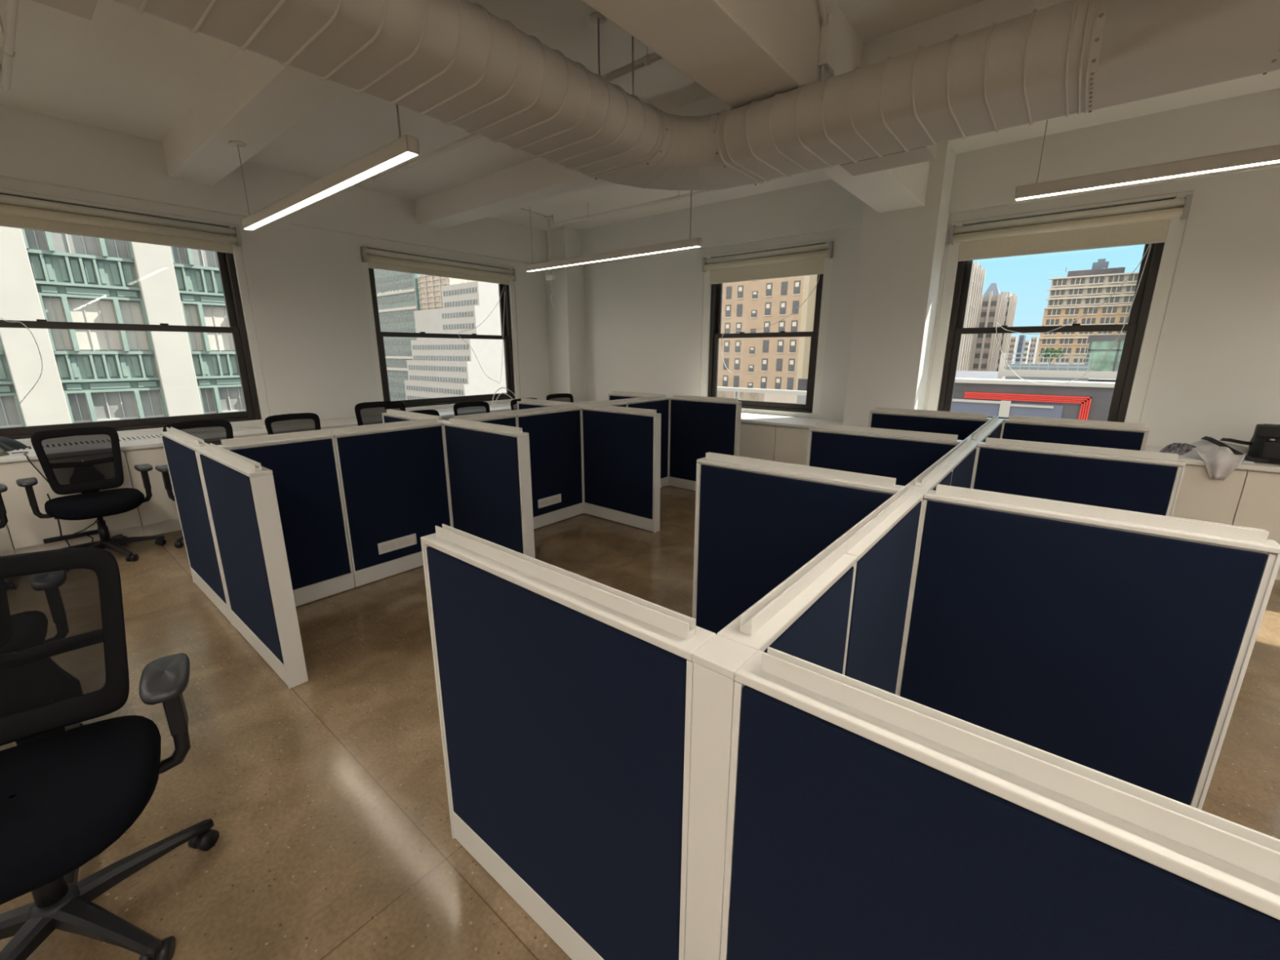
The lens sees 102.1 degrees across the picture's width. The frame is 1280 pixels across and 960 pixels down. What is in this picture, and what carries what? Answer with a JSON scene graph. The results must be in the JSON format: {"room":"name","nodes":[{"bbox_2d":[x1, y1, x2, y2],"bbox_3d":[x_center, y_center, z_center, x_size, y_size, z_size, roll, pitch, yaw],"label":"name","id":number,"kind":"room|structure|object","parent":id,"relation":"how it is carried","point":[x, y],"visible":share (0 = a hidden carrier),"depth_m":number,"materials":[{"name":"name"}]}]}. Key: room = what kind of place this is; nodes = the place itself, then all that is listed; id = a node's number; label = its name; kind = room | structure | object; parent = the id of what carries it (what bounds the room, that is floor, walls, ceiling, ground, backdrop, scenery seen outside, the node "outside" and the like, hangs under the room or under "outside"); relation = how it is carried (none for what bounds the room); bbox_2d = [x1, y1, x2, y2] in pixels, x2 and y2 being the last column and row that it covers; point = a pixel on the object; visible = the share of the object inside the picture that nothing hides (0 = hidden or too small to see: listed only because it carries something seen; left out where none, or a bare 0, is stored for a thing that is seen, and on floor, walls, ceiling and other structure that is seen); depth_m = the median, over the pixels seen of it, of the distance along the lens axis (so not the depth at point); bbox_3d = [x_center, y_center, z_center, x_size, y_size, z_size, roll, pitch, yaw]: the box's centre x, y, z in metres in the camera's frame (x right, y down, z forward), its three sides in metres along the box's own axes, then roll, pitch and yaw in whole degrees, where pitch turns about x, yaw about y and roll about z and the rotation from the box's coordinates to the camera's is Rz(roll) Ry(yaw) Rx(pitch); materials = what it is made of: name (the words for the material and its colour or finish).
{"room":"open-plan office","nodes":[
{"label":"open-plan office","id":0,"kind":"room"},
{"bbox_2d":[0,104,550,445],"bbox_3d":[-4.928,-1.364,4.953,0.330,3.540,11.130,11,18,38],"label":"wall","id":1,"kind":"structure","parent":0,"point":[304,268],"depth_m":5.90,"materials":[{"name":"paint"}]},
{"bbox_2d":[0,188,270,440],"bbox_3d":[-5.013,-1.480,4.856,0.282,2.040,2.280,11,18,38],"label":"window","id":2,"kind":"structure","parent":1,"relation":"in","point":[231,266],"depth_m":5.41,"materials":[{"name":"black metal"}]},
{"bbox_2d":[0,194,242,253],"bbox_3d":[-4.902,-2.291,4.564,0.095,0.255,2.268,11,18,38],"label":"roller blind","id":3,"kind":"object","parent":2,"relation":"attached to","point":[11,215],"visible":1,"depth_m":4.69,"materials":[{"name":"grey fabric"}]},
{"bbox_2d":[0,317,42,404],"bbox_3d":[-5.381,-1.333,4.281,0.015,1.403,0.461,10,17,35],"label":"blind cord","id":4,"kind":"object","parent":3,"relation":"hanging from","point":[0,317],"visible":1,"depth_m":4.50,"materials":[{"name":"white plastic"}]},
{"bbox_2d":[162,48,347,185],"bbox_3d":[-2.362,-2.657,3.415,5.180,0.305,0.335,11,18,38],"label":"ceiling beam","id":5,"kind":"structure","parent":1,"relation":"attached to","point":[255,99],"depth_m":3.74,"materials":[{"name":"paint"}]},
{"bbox_2d":[0,401,577,463],"bbox_3d":[-4.652,-0.353,4.795,0.699,0.042,10.628,11,18,38],"label":"countertop","id":6,"kind":"structure","parent":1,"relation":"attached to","point":[134,442],"depth_m":5.13,"materials":[{"name":"white laminate"}]},
{"bbox_2d":[0,436,28,451],"bbox_3d":[-5.339,-0.302,4.140,0.337,0.171,0.557,4,14,15],"label":"jacket","id":7,"kind":"object","parent":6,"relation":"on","point":[7,444],"visible":0.98,"depth_m":4.28,"materials":[{"name":"fabric"}]},
{"bbox_2d":[6,425,266,452],"bbox_3d":[-4.800,-0.388,4.865,0.285,0.007,2.140,11,18,38],"label":"grille","id":8,"kind":"object","parent":6,"relation":"attached to","point":[254,427],"depth_m":4.94,"materials":[{"name":"white metal"}]},
{"bbox_2d":[435,403,510,412],"bbox_3d":[-2.556,-1.043,7.537,0.285,0.007,2.140,11,18,38],"label":"grille","id":9,"kind":"object","parent":6,"relation":"attached to","point":[503,404],"depth_m":7.72,"materials":[{"name":"white metal"}]},
{"bbox_2d":[228,104,419,230],"bbox_3d":[-2.213,-2.177,3.404,2.730,0.620,0.110,11,18,38],"label":"pendant light","id":10,"kind":"object","parent":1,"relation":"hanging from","point":[405,148],"visible":0.85,"depth_m":3.14,"materials":[{"name":"beige metal"}]},
{"bbox_2d":[245,151,416,229],"bbox_3d":[-2.214,-1.883,3.476,2.720,0.004,0.054,11,18,38],"label":"diffuser","id":11,"kind":"object","parent":10,"relation":"attached to","point":[392,159],"depth_m":3.20,"materials":[{"name":"beige plastic"}]},
{"bbox_2d":[360,243,519,408],"bbox_3d":[-2.795,-2.127,7.498,0.282,2.040,2.300,11,18,38],"label":"window","id":12,"kind":"structure","parent":1,"relation":"in","point":[508,323],"depth_m":7.43,"materials":[{"name":"black metal"}]},
{"bbox_2d":[360,245,515,284],"bbox_3d":[-2.683,-2.948,7.204,0.095,0.235,2.288,11,18,38],"label":"roller blind","id":13,"kind":"object","parent":12,"relation":"attached to","point":[374,261],"visible":1,"depth_m":7.04,"materials":[{"name":"grey fabric"}]},
{"bbox_2d":[457,286,505,383],"bbox_3d":[-2.378,-2.198,7.868,0.024,1.472,0.858,12,18,39],"label":"blind cord","id":14,"kind":"object","parent":13,"relation":"hanging from","point":[504,286],"visible":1,"depth_m":7.99,"materials":[{"name":"white plastic"}]},
{"bbox_2d":[414,95,731,229],"bbox_3d":[-0.807,-3.110,5.266,5.180,0.305,0.335,11,18,38],"label":"ceiling beam","id":15,"kind":"structure","parent":1,"relation":"attached to","point":[537,180],"depth_m":5.59,"materials":[{"name":"paint"}]},
{"bbox_2d":[0,485,1279,959],"bbox_3d":[0.044,1.382,1.663,12.950,0.200,11.450,11,18,38],"label":"floor","id":16,"kind":"structure","parent":0,"point":[325,796],"depth_m":2.05,"materials":[{"name":"concrete"}]},
{"bbox_2d":[0,483,8,528],"bbox_3d":[-4.781,0.292,3.473,0.700,1.032,0.746,9,16,32],"label":"swivel chair","id":17,"kind":"object","parent":16,"relation":"on","point":[3,517],"visible":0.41,"depth_m":3.72,"materials":[{"name":"black plastic"}]},
{"bbox_2d":[0,523,15,555],"bbox_3d":[-5.404,0.300,3.917,0.550,0.803,0.746,11,18,38],"label":"base cabinet","id":18,"kind":"object","parent":16,"relation":"on","point":[6,547],"visible":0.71,"depth_m":4.06,"materials":[{"name":"laminate"}]},
{"bbox_2d":[0,450,144,554],"bbox_3d":[-4.894,0.169,4.451,0.646,0.803,0.746,11,18,38],"label":"base cabinet","id":19,"kind":"object","parent":16,"relation":"on","point":[28,531],"depth_m":4.19,"materials":[{"name":"laminate"}]},
{"bbox_2d":[16,426,166,561],"bbox_3d":[-4.384,0.124,4.157,0.686,1.032,0.746,11,18,38],"label":"swivel chair","id":20,"kind":"object","parent":16,"relation":"on","point":[60,453],"visible":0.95,"depth_m":4.20,"materials":[{"name":"black fabric"}]},
{"bbox_2d":[0,546,218,959],"bbox_3d":[-1.669,0.795,1.382,0.772,1.068,0.706,-11,18,-37],"label":"swivel chair","id":21,"kind":"object","parent":16,"relation":"on","point":[67,796],"visible":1,"depth_m":1.50,"materials":[{"name":"black plastic"}]},
{"bbox_2d":[124,446,182,536],"bbox_3d":[-4.459,0.024,5.044,0.550,0.803,0.746,11,18,38],"label":"base cabinet","id":22,"kind":"object","parent":16,"relation":"on","point":[158,515],"visible":0.36,"depth_m":4.69,"materials":[{"name":"laminate"}]},
{"bbox_2d":[155,419,233,547],"bbox_3d":[-3.779,0.009,4.630,0.711,1.032,0.689,-3,14,-14],"label":"swivel chair","id":23,"kind":"object","parent":16,"relation":"on","point":[214,431],"visible":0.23,"depth_m":4.70,"materials":[{"name":"black plastic"}]},
{"bbox_2d":[194,446,235,627],"bbox_3d":[-2.481,0.353,3.087,0.088,1.107,0.088,11,18,38],"label":"post","id":24,"kind":"object","parent":16,"relation":"on","point":[197,455],"visible":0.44,"depth_m":3.04,"materials":[{"name":"white metal"}]},
{"bbox_2d":[160,426,308,688],"bbox_3d":[-2.482,0.336,3.083,1.945,1.142,0.090,11,18,38],"label":"wall","id":25,"kind":"structure","parent":16,"relation":"on","point":[242,492],"depth_m":2.70,"materials":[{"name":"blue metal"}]},
{"bbox_2d":[264,413,320,435],"bbox_3d":[-3.329,-0.130,5.197,0.681,1.032,0.765,11,18,38],"label":"swivel chair","id":26,"kind":"object","parent":16,"relation":"on","point":[293,422],"visible":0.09,"depth_m":5.25,"materials":[{"name":"black plastic"}]},
{"bbox_2d":[354,401,405,426],"bbox_3d":[-2.804,-0.293,5.734,0.791,1.094,0.727,-7,16,-28],"label":"swivel chair","id":27,"kind":"object","parent":16,"relation":"on","point":[366,413],"visible":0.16,"depth_m":5.85,"materials":[{"name":"black plastic"}]},
{"bbox_2d":[409,409,439,416],"bbox_3d":[-2.149,-0.209,5.526,0.707,1.032,0.746,9,16,32],"label":"swivel chair","id":28,"kind":"object","parent":16,"relation":"on","point":[433,412],"visible":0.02,"depth_m":5.66,"materials":[{"name":"black plastic"}]},
{"bbox_2d":[217,395,669,606],"bbox_3d":[-1.062,-0.081,4.768,0.096,1.134,4.399,11,18,38],"label":"wall","id":29,"kind":"structure","parent":16,"relation":"on","point":[393,477],"depth_m":3.73,"materials":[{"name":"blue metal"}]},
{"bbox_2d":[377,533,417,555],"bbox_3d":[-1.817,0.478,3.883,0.007,0.085,0.290,11,18,38],"label":"outlet plate","id":30,"kind":"object","parent":29,"relation":"attached to","point":[387,546],"depth_m":3.88,"materials":[{"name":"white plastic"}]},
{"bbox_2d":[382,537,412,551],"bbox_3d":[-1.817,0.480,3.876,0.002,0.042,0.230,11,18,38],"label":"socket","id":31,"kind":"object","parent":29,"relation":"attached to","point":[398,543],"depth_m":3.87,"materials":[{"name":"plastic"}]},
{"bbox_2d":[537,493,561,508],"bbox_3d":[-0.872,0.203,5.008,0.007,0.085,0.290,11,18,38],"label":"outlet plate","id":32,"kind":"object","parent":29,"relation":"attached to","point":[549,500],"depth_m":5.00,"materials":[{"name":"white plastic"}]},
{"bbox_2d":[540,496,559,506],"bbox_3d":[-0.872,0.204,5.002,0.002,0.042,0.230,11,18,38],"label":"socket","id":33,"kind":"object","parent":29,"relation":"attached to","point":[548,500],"depth_m":5.00,"materials":[{"name":"plastic"}]},
{"bbox_2d":[382,408,534,558],"bbox_3d":[-1.537,0.060,4.208,1.945,1.142,0.090,11,18,38],"label":"wall","id":34,"kind":"structure","parent":16,"relation":"on","point":[489,464],"depth_m":3.77,"materials":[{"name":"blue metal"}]},
{"bbox_2d":[453,401,489,416],"bbox_3d":[-1.946,-0.439,6.458,0.746,1.032,0.676,-13,19,-43],"label":"swivel chair","id":35,"kind":"object","parent":16,"relation":"on","point":[468,407],"visible":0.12,"depth_m":6.54,"materials":[{"name":"black plastic"}]},
{"bbox_2d":[510,397,537,409],"bbox_3d":[-1.334,-0.561,6.961,0.679,1.032,0.746,11,18,38],"label":"swivel chair","id":36,"kind":"object","parent":16,"relation":"on","point":[513,405],"visible":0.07,"depth_m":6.92,"materials":[{"name":"black plastic"}]},
{"bbox_2d":[546,393,573,402],"bbox_3d":[-1.050,-0.763,7.780,0.746,1.032,0.674,-12,19,-41],"label":"swivel chair","id":37,"kind":"object","parent":16,"relation":"on","point":[568,397],"visible":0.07,"depth_m":7.88,"materials":[{"name":"black plastic"}]},
{"bbox_2d":[516,398,661,533],"bbox_3d":[-0.592,-0.215,5.333,1.945,1.142,0.090,11,18,38],"label":"wall","id":38,"kind":"structure","parent":16,"relation":"on","point":[621,445],"depth_m":4.95,"materials":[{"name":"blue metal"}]},
{"bbox_2d":[608,391,742,490],"bbox_3d":[0.353,-0.491,6.459,1.945,1.142,0.090,11,18,38],"label":"wall","id":39,"kind":"structure","parent":16,"relation":"on","point":[699,425],"depth_m":6.13,"materials":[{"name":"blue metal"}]},
{"bbox_2d":[684,634,756,959],"bbox_3d":[0.155,0.852,1.083,0.088,1.107,0.088,11,18,38],"label":"post","id":40,"kind":"object","parent":16,"relation":"on","point":[716,662],"visible":0.85,"depth_m":0.98,"materials":[{"name":"white metal"}]},
{"bbox_2d":[738,422,777,461],"bbox_3d":[1.493,-0.364,6.662,0.746,0.803,0.550,11,18,38],"label":"base cabinet","id":41,"kind":"object","parent":16,"relation":"on","point":[757,441],"visible":0.27,"depth_m":6.32,"materials":[{"name":"laminate"}]},
{"bbox_2d":[773,425,808,465],"bbox_3d":[2.073,-0.250,6.203,0.746,0.803,0.550,11,18,38],"label":"base cabinet","id":42,"kind":"object","parent":16,"relation":"on","point":[791,442],"visible":0.27,"depth_m":6.05,"materials":[{"name":"laminate"}]},
{"bbox_2d":[420,524,1279,959],"bbox_3d":[0.125,0.830,1.102,1.935,1.142,0.090,11,18,38],"label":"wall","id":43,"kind":"structure","parent":16,"relation":"on","point":[865,821],"depth_m":0.88,"materials":[{"name":"blue fabric"}]},
{"bbox_2d":[716,415,1003,694],"bbox_3d":[1.567,0.419,2.760,0.090,1.134,4.384,11,18,38],"label":"wall","id":44,"kind":"structure","parent":16,"relation":"on","point":[883,543],"depth_m":1.52,"materials":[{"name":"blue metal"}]},
{"bbox_2d":[895,486,928,694],"bbox_3d":[1.096,0.578,2.204,0.088,1.107,0.088,11,18,38],"label":"post","id":45,"kind":"object","parent":16,"relation":"on","point":[920,491],"visible":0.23,"depth_m":2.09,"materials":[{"name":"white metal"}]},
{"bbox_2d":[692,452,1279,809],"bbox_3d":[1.077,0.557,2.215,1.962,1.142,0.090,11,18,38],"label":"wall","id":46,"kind":"structure","parent":16,"relation":"on","point":[1117,643],"depth_m":1.84,"materials":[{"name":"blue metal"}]},
{"bbox_2d":[805,422,1186,516],"bbox_3d":[2.009,0.280,3.344,1.938,1.142,0.090,11,18,38],"label":"wall","id":47,"kind":"structure","parent":16,"relation":"on","point":[1130,480],"depth_m":3.01,"materials":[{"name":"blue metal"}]},
{"bbox_2d":[867,406,1149,451],"bbox_3d":[2.946,0.004,4.470,1.925,1.142,0.090,11,18,38],"label":"wall","id":48,"kind":"structure","parent":16,"relation":"on","point":[1108,434],"depth_m":4.17,"materials":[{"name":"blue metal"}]},
{"bbox_2d":[1172,463,1247,524],"bbox_3d":[4.391,0.207,4.368,0.746,0.803,0.550,11,18,38],"label":"base cabinet","id":49,"kind":"object","parent":16,"relation":"on","point":[1200,497],"visible":0.2,"depth_m":3.99,"materials":[{"name":"laminate"}]},
{"bbox_2d":[1231,470,1279,579],"bbox_3d":[4.971,0.321,3.909,0.746,0.803,0.550,11,18,38],"label":"base cabinet","id":50,"kind":"object","parent":16,"relation":"on","point":[1258,507],"visible":0.48,"depth_m":3.83,"materials":[{"name":"laminate"}]},
{"bbox_2d":[0,0,1279,231],"bbox_3d":[0.051,-2.249,0.768,12.950,0.200,11.450,11,18,38],"label":"ceiling","id":51,"kind":"structure","parent":0,"point":[123,69],"depth_m":3.93,"materials":[{"name":"paint"}]},
{"bbox_2d":[0,0,18,90],"bbox_3d":[-2.698,-2.404,2.221,4.121,0.206,0.052,11,18,38],"label":"pipe","id":52,"kind":"object","parent":51,"relation":"hanging from","point":[9,30],"visible":1,"depth_m":2.96,"materials":[{"name":"white"}]},
{"bbox_2d":[371,46,662,182],"bbox_3d":[-1.158,-2.857,4.072,4.141,0.206,0.052,11,18,38],"label":"pipe","id":53,"kind":"object","parent":51,"relation":"hanging from","point":[647,60],"visible":0.39,"depth_m":4.30,"materials":[{"name":"white"}]},
{"bbox_2d":[544,215,555,307],"bbox_3d":[-1.327,-3.198,7.637,0.150,1.252,0.120,11,18,38],"label":"pipe","id":54,"kind":"object","parent":51,"relation":"hanging from","point":[551,277],"visible":0.92,"depth_m":7.61,"materials":[{"name":"white metal"}]},
{"bbox_2d":[590,11,606,74],"bbox_3d":[-0.244,-2.443,3.087,0.100,0.535,0.100,11,18,38],"label":"rod","id":55,"kind":"object","parent":51,"relation":"hanging from","point":[597,17],"visible":0.76,"depth_m":3.04,"materials":[{"name":"silver metal"}]},
{"bbox_2d":[525,190,702,271],"bbox_3d":[-0.420,-2.874,5.627,2.570,0.915,0.110,11,18,38],"label":"pendant light","id":56,"kind":"object","parent":51,"relation":"hanging from","point":[695,242],"visible":0.85,"depth_m":5.52,"materials":[{"name":"beige metal"}]},
{"bbox_2d":[528,245,698,271],"bbox_3d":[-0.421,-2.437,5.735,2.560,0.004,0.054,11,18,38],"label":"diffuser","id":57,"kind":"object","parent":56,"relation":"attached to","point":[671,248],"depth_m":5.62,"materials":[{"name":"beige plastic"}]},
{"bbox_2d":[631,35,633,94],"bbox_3d":[-0.043,-2.437,3.065,0.100,0.535,0.100,11,18,38],"label":"rod","id":58,"kind":"object","parent":51,"relation":"hanging from","point":[632,36],"visible":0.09,"depth_m":3.06,"materials":[{"name":"silver metal"}]},
{"bbox_2d":[31,0,1279,191],"bbox_3d":[0.718,-0.892,-1.505,8.545,0.304,8.547,11,18,38],"label":"air duct","id":59,"kind":"object","parent":58,"relation":"hanging from","point":[456,63],"visible":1,"depth_m":2.22,"materials":[{"name":"metal"}]},
{"bbox_2d":[551,173,800,226],"bbox_3d":[0.310,-3.331,6.004,4.001,0.206,0.052,11,18,38],"label":"pipe","id":60,"kind":"object","parent":51,"relation":"hanging from","point":[678,197],"visible":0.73,"depth_m":6.29,"materials":[{"name":"white metal"}]},
{"bbox_2d":[582,0,929,213],"bbox_3d":[-0.750,-1.957,1.080,0.415,0.540,10.600,11,18,38],"label":"beam","id":61,"kind":"structure","parent":51,"relation":"attached to","point":[743,52],"depth_m":2.55,"materials":[{"name":"paint"}]},
{"bbox_2d":[817,0,837,80],"bbox_3d":[0.372,-2.159,2.069,0.050,0.465,3.102,11,18,38],"label":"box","id":62,"kind":"object","parent":61,"relation":"attached to","point":[828,32],"visible":0.73,"depth_m":2.82,"materials":[{"name":"paint"}]},
{"bbox_2d":[861,0,1069,67],"bbox_3d":[4.197,-2.124,1.306,6.945,0.305,0.335,11,18,38],"label":"beam","id":63,"kind":"structure","parent":51,"relation":"attached to","point":[981,15],"depth_m":2.99,"materials":[{"name":"paint"}]},
{"bbox_2d":[1014,119,1279,200],"bbox_3d":[3.548,-2.092,2.487,2.730,0.915,0.110,11,18,38],"label":"pendant light","id":64,"kind":"object","parent":51,"relation":"hanging from","point":[1267,155],"visible":0.81,"depth_m":3.00,"materials":[{"name":"beige metal"}]},
{"bbox_2d":[1016,160,1279,199],"bbox_3d":[3.547,-1.655,2.595,2.720,0.004,0.054,11,18,38],"label":"diffuser","id":65,"kind":"object","parent":64,"relation":"attached to","point":[1233,165],"depth_m":3.03,"materials":[{"name":"beige plastic"}]},
{"bbox_2d":[580,88,1279,447],"bbox_3d":[3.544,-1.450,5.364,12.930,3.540,0.330,11,18,38],"label":"wall","id":66,"kind":"structure","parent":0,"point":[1215,372],"depth_m":4.59,"materials":[{"name":"paint"}]},
{"bbox_2d":[545,226,586,402],"bbox_3d":[-1.245,-2.301,8.778,0.520,3.540,0.390,11,18,38],"label":"column","id":67,"kind":"structure","parent":66,"relation":"attached to","point":[566,320],"depth_m":8.52,"materials":[{"name":"paint"}]},
{"bbox_2d":[700,238,834,414],"bbox_3d":[1.645,-1.963,6.865,1.770,2.040,0.282,11,18,38],"label":"window","id":68,"kind":"structure","parent":66,"relation":"in","point":[713,293],"depth_m":6.75,"materials":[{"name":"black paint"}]},
{"bbox_2d":[702,240,834,284],"bbox_3d":[1.557,-2.728,6.563,1.758,0.340,0.095,11,18,38],"label":"roller blind","id":69,"kind":"object","parent":68,"relation":"attached to","point":[812,263],"visible":1,"depth_m":6.50,"materials":[{"name":"grey fabric"}]},
{"bbox_2d":[842,141,955,426],"bbox_3d":[2.717,-1.508,5.593,0.710,3.540,0.470,11,18,38],"label":"column","id":70,"kind":"structure","parent":66,"relation":"attached to","point":[901,252],"depth_m":5.31,"materials":[{"name":"paint"}]},
{"bbox_2d":[577,400,1279,472],"bbox_3d":[3.590,-0.377,4.970,11.843,0.035,0.699,11,18,38],"label":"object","id":71,"kind":"object","parent":66,"relation":"attached to","point":[763,419],"visible":0.06,"depth_m":6.06,"materials":[{"name":"white laminate"}]},
{"bbox_2d":[1159,440,1254,480],"bbox_3d":[4.595,-0.174,4.093,0.593,0.252,0.546,0,14,-1],"label":"jacket","id":72,"kind":"object","parent":71,"relation":"on","point":[1220,462],"visible":0.93,"depth_m":3.96,"materials":[{"name":"fabric"}]},
{"bbox_2d":[1200,423,1279,464],"bbox_3d":[4.744,-0.276,3.907,0.354,0.276,0.700,-13,19,-43],"label":"shoulder bag","id":73,"kind":"object","parent":71,"relation":"on","point":[1264,444],"visible":0.99,"depth_m":3.86,"materials":[{"name":"black fabric"}]},
{"bbox_2d":[926,191,1193,423],"bbox_3d":[3.912,-1.516,5.071,1.720,2.040,0.282,11,18,38],"label":"window","id":74,"kind":"structure","parent":66,"relation":"in","point":[1143,329],"depth_m":4.70,"materials":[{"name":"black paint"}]},
{"bbox_2d":[948,193,1192,261],"bbox_3d":[3.824,-2.281,4.769,1.708,0.340,0.095,11,18,38],"label":"roller blind","id":75,"kind":"object","parent":74,"relation":"attached to","point":[1152,226],"visible":1,"depth_m":4.69,"materials":[{"name":"grey fabric"}]},
{"bbox_2d":[995,244,1151,384],"bbox_3d":[3.981,-1.539,4.884,1.037,1.257,0.028,11,18,38],"label":"blind cord","id":76,"kind":"object","parent":75,"relation":"hanging from","point":[1149,244],"visible":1,"depth_m":4.76,"materials":[{"name":"white plastic"}]},
{"label":"outside","id":77,"kind":"structure","parent":0,"visible":0},
{"bbox_3d":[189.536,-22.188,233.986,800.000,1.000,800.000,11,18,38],"label":"ground","id":78,"kind":"structure","parent":77,"visible":0},
{"bbox_2d":[0,226,245,428],"bbox_3d":[-28.064,-0.354,24.780,14.000,56.000,25.712,11,18,38],"label":"office building","id":79,"kind":"structure","parent":78,"relation":"on","point":[87,375],"depth_m":20.89,"materials":[{"name":"stone"}]},
{"bbox_2d":[42,297,148,350],"bbox_3d":[-21.710,-6.208,20.757,0.025,1.912,2.672,11,18,38],"label":"window","id":80,"kind":"structure","parent":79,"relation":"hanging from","point":[82,309],"depth_m":20.69,"materials":[{"name":"grey glass"}]},
{"bbox_2d":[183,305,235,350],"bbox_3d":[-19.143,-6.957,23.815,0.025,1.912,2.672,11,18,38],"label":"window","id":81,"kind":"structure","parent":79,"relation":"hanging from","point":[214,315],"depth_m":23.45,"materials":[{"name":"grey glass"}]},
{"bbox_2d":[373,268,423,400],"bbox_3d":[-81.085,-52.471,190.535,36.600,77.640,20.300,11,18,38],"label":"building","id":82,"kind":"structure","parent":78,"relation":"on","point":[397,295],"depth_m":180.42,"materials":[{"name":"grey"}]},
{"bbox_2d":[404,275,506,399],"bbox_3d":[-57.369,-36.112,163.592,37.400,58.860,20.920,11,18,38],"label":"stepped building","id":83,"kind":"structure","parent":78,"relation":"on","point":[438,367],"depth_m":152.15,"materials":[{"name":"white concrete"}]},
{"bbox_2d":[716,274,817,403],"bbox_3d":[24.033,-24.204,101.357,51.700,65.830,18.210,11,18,38],"label":"brick building","id":84,"kind":"structure","parent":78,"relation":"on","point":[765,362],"depth_m":90.90,"materials":[{"name":"beige brick"}]},
{"bbox_2d":[956,261,986,370],"bbox_3d":[96.384,-40.097,166.121,15.090,65.940,23.100,11,18,38],"label":"tower","id":85,"kind":"structure","parent":78,"relation":"on","point":[965,357],"depth_m":157.40,"materials":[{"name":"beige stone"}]},
{"bbox_2d":[970,283,1008,371],"bbox_3d":[119.071,-35.555,180.071,5.640,61.200,19.100,11,18,38],"label":"tower","id":86,"kind":"structure","parent":78,"relation":"on","point":[993,304],"depth_m":169.98,"materials":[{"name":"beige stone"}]},
{"bbox_2d":[995,292,1017,371],"bbox_3d":[134.439,-39.470,195.436,4.290,58.800,15.100,11,18,38],"label":"tower","id":87,"kind":"structure","parent":78,"relation":"on","point":[1012,298],"depth_m":186.58,"materials":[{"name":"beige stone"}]},
{"bbox_2d":[1005,337,1017,369],"bbox_3d":[174.966,-46.919,246.749,2.090,40.860,12.080,11,18,38],"label":"building","id":88,"kind":"structure","parent":78,"relation":"on","point":[1013,344],"depth_m":239.07,"materials":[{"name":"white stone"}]},
{"bbox_2d":[1014,334,1026,363],"bbox_3d":[185.508,-49.722,255.810,1.900,42.000,12.080,11,18,38],"label":"building","id":89,"kind":"structure","parent":78,"relation":"on","point":[1021,342],"depth_m":248.08,"materials":[{"name":"blue"}]},
{"bbox_2d":[1021,340,1031,364],"bbox_3d":[195.627,-50.946,265.614,1.765,39.720,12.080,11,18,38],"label":"building","id":90,"kind":"structure","parent":78,"relation":"on","point":[1027,344],"depth_m":258.06,"materials":[{"name":"concrete"}]},
{"bbox_2d":[1026,337,1038,364],"bbox_3d":[205.927,-54.165,274.776,2.470,41.620,12.080,11,18,38],"label":"building","id":91,"kind":"structure","parent":78,"relation":"on","point":[1033,344],"depth_m":266.96,"materials":[{"name":"white concrete"}]},
{"bbox_2d":[950,370,1115,421],"bbox_3d":[17.707,10.171,31.267,11.200,32.620,16.300,11,18,38],"label":"building","id":92,"kind":"structure","parent":78,"relation":"on","point":[974,391],"depth_m":19.75,"materials":[{"name":"grey concrete"}]},
{"bbox_2d":[716,386,806,399],"bbox_3d":[6.340,-3.172,27.279,5.900,3.200,0.350,11,18,38],"label":"screen","id":93,"kind":"object","parent":92,"relation":"attached to","point":[735,390],"visible":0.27,"depth_m":26.95,"materials":[{"name":"grey"}]},
{"bbox_2d":[1039,347,1064,364],"bbox_3d":[17.420,-5.011,22.006,0.918,1.255,0.690,11,18,38],"label":"tree","id":94,"kind":"object","parent":92,"relation":"on","point":[1048,351],"visible":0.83,"depth_m":21.84,"materials":[{"name":"green plant"}]},
{"bbox_2d":[997,352,1117,381],"bbox_3d":[17.335,-4.193,21.311,4.210,2.000,1.660,11,18,38],"label":"roof railing","id":95,"kind":"object","parent":92,"relation":"on","point":[1066,372],"visible":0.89,"depth_m":21.25,"materials":[{"name":"grey metal"}]},
{"bbox_2d":[1084,334,1125,371],"bbox_3d":[20.554,-5.164,21.679,2.950,1.720,2.680,11,18,38],"label":"pavilion","id":96,"kind":"object","parent":92,"relation":"on","point":[1098,345],"visible":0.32,"depth_m":21.22,"materials":[{"name":"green glass"}]},
{"bbox_2d":[1035,258,1138,364],"bbox_3d":[134.317,-39.037,146.023,34.520,73.640,40.000,11,18,38],"label":"building","id":97,"kind":"structure","parent":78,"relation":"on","point":[1072,296],"depth_m":141.92,"materials":[{"name":"brick"}]},
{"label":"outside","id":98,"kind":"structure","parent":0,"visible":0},
{"bbox_2d":[796,377,807,404],"bbox_3d":[13.662,-1.143,41.723,2.650,14.250,0.700,11,18,38],"label":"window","id":99,"kind":"structure","parent":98,"point":[802,383],"depth_m":40.62,"materials":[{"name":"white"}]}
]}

